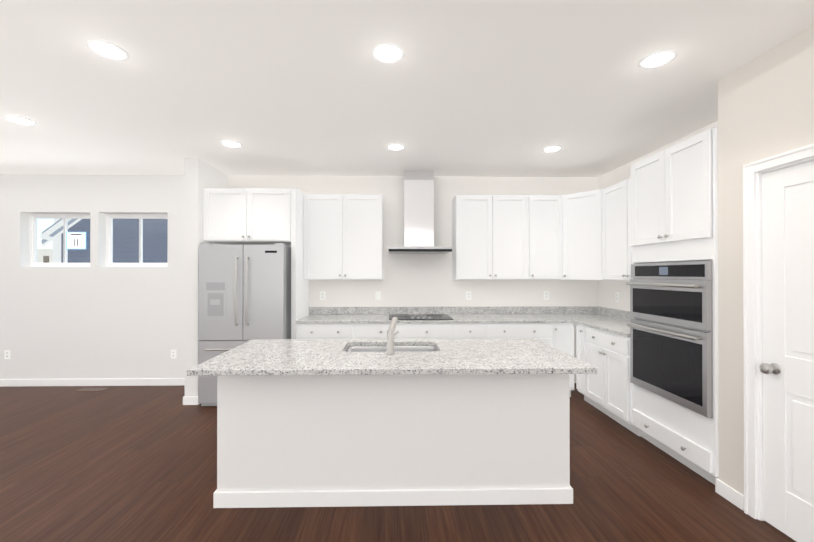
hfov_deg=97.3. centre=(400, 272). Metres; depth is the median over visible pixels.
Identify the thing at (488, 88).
ceiling
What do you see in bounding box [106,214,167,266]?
window
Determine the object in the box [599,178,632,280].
upper cabinet
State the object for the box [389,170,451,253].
range hood
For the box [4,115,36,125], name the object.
recessed light
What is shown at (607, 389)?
base cabinet
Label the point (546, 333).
base cabinet
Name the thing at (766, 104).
wall
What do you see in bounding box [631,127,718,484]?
tall cabinet
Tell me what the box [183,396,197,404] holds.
baseboard
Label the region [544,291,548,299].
electrical outlet
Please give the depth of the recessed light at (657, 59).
2.14 m
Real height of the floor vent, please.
0.005 m
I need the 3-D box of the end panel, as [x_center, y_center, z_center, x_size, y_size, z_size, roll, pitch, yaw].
[-1.222,0.255,4.384,0.057,2.433,0.617,0,0,-1]
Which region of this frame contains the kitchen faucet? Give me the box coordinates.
[386,317,398,354]
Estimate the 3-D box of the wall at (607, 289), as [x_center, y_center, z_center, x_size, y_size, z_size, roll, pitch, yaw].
[2.738,0.099,3.579,0.160,2.740,2.380,0,0,-1]
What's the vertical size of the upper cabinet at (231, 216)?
0.612 m
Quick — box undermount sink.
[345,346,437,351]
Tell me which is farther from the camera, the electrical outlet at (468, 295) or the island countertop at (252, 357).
the electrical outlet at (468, 295)
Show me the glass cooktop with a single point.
(422, 316)
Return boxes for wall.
[0,174,597,382]
[185,158,226,396]
[598,121,717,310]
[718,23,813,494]
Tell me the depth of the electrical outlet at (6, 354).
4.62 m
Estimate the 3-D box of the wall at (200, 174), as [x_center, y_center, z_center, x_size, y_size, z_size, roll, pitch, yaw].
[-2.329,0.101,4.326,0.145,2.740,0.700,0,0,-1]
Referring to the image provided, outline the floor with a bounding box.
[0,383,795,541]
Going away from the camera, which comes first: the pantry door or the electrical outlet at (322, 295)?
the pantry door
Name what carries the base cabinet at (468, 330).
on the floor
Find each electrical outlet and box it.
[4,350,9,358]
[171,350,175,357]
[320,291,324,299]
[466,291,470,299]
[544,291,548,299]
[615,292,619,301]
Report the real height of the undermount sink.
0.202 m
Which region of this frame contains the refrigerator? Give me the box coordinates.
[198,243,290,405]
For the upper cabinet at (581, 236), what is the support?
attached to the wall at (97, 319)
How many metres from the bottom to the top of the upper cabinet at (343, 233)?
1.055 m
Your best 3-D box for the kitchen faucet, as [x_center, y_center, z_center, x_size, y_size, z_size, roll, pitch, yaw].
[-0.054,0.427,2.426,0.086,0.235,0.138,0,0,-1]
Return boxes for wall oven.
[626,261,712,417]
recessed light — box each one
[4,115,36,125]
[87,39,128,60]
[221,140,241,147]
[372,43,403,63]
[386,143,404,149]
[542,145,561,151]
[638,49,676,68]
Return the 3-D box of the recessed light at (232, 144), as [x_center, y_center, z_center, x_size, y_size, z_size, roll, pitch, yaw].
[-1.674,-1.268,3.548,0.190,0.006,0.190,0,0,-1]
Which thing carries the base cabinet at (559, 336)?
on the floor
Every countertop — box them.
[187,338,597,375]
[296,306,617,323]
[576,310,632,336]
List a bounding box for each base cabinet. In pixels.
[297,324,360,338]
[361,323,460,338]
[461,323,492,338]
[493,323,556,348]
[557,323,573,396]
[576,324,640,435]
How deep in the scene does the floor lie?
2.35 m
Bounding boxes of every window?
[30,214,89,266]
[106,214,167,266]
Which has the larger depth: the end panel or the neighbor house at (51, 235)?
the neighbor house at (51, 235)
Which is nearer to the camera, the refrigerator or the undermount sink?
the undermount sink
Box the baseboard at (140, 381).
[0,378,184,386]
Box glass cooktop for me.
[389,314,452,319]
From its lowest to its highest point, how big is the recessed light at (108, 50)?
0.006 m
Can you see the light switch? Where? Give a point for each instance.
(377, 295)
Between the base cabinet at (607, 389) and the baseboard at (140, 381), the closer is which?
the base cabinet at (607, 389)
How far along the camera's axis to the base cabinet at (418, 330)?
4.09 m
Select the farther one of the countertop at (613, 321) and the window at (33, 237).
the window at (33, 237)
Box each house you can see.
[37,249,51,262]
[39,219,167,262]
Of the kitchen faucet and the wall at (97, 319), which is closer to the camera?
the kitchen faucet
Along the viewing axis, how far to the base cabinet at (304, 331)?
4.07 m
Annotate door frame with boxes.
[743,143,813,520]
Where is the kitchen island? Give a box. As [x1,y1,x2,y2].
[213,374,572,507]
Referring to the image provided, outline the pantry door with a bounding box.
[759,161,813,541]
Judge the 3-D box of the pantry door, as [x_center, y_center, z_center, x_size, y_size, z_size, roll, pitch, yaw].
[2.118,0.437,1.726,0.108,2.029,0.758,0,0,-1]
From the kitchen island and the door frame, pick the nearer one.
the door frame
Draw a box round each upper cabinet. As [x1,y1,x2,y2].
[203,188,290,245]
[304,194,382,279]
[452,195,522,279]
[523,195,558,279]
[559,190,598,279]
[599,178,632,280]
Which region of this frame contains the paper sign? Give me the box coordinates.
[66,232,85,248]
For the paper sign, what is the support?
attached to the window at (33, 237)
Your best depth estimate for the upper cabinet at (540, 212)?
4.43 m
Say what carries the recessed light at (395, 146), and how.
in the ceiling
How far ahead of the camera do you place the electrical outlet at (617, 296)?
4.35 m
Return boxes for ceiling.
[0,0,813,176]
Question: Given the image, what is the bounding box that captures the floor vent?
[75,388,107,391]
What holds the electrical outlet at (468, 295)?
attached to the wall at (97, 319)
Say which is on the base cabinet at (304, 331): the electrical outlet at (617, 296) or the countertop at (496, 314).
the countertop at (496, 314)
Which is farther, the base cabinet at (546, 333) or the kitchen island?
the base cabinet at (546, 333)
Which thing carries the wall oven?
in the tall cabinet at (674, 203)
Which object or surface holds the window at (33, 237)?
in the wall at (97, 319)
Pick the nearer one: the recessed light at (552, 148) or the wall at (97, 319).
the recessed light at (552, 148)
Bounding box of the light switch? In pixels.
[375,291,380,299]
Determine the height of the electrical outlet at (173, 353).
0.114 m
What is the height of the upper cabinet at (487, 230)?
1.055 m
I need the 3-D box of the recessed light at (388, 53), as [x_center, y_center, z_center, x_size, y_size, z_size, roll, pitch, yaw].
[-0.072,-1.274,2.087,0.190,0.006,0.190,0,0,-1]
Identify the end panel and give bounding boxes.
[291,188,308,338]

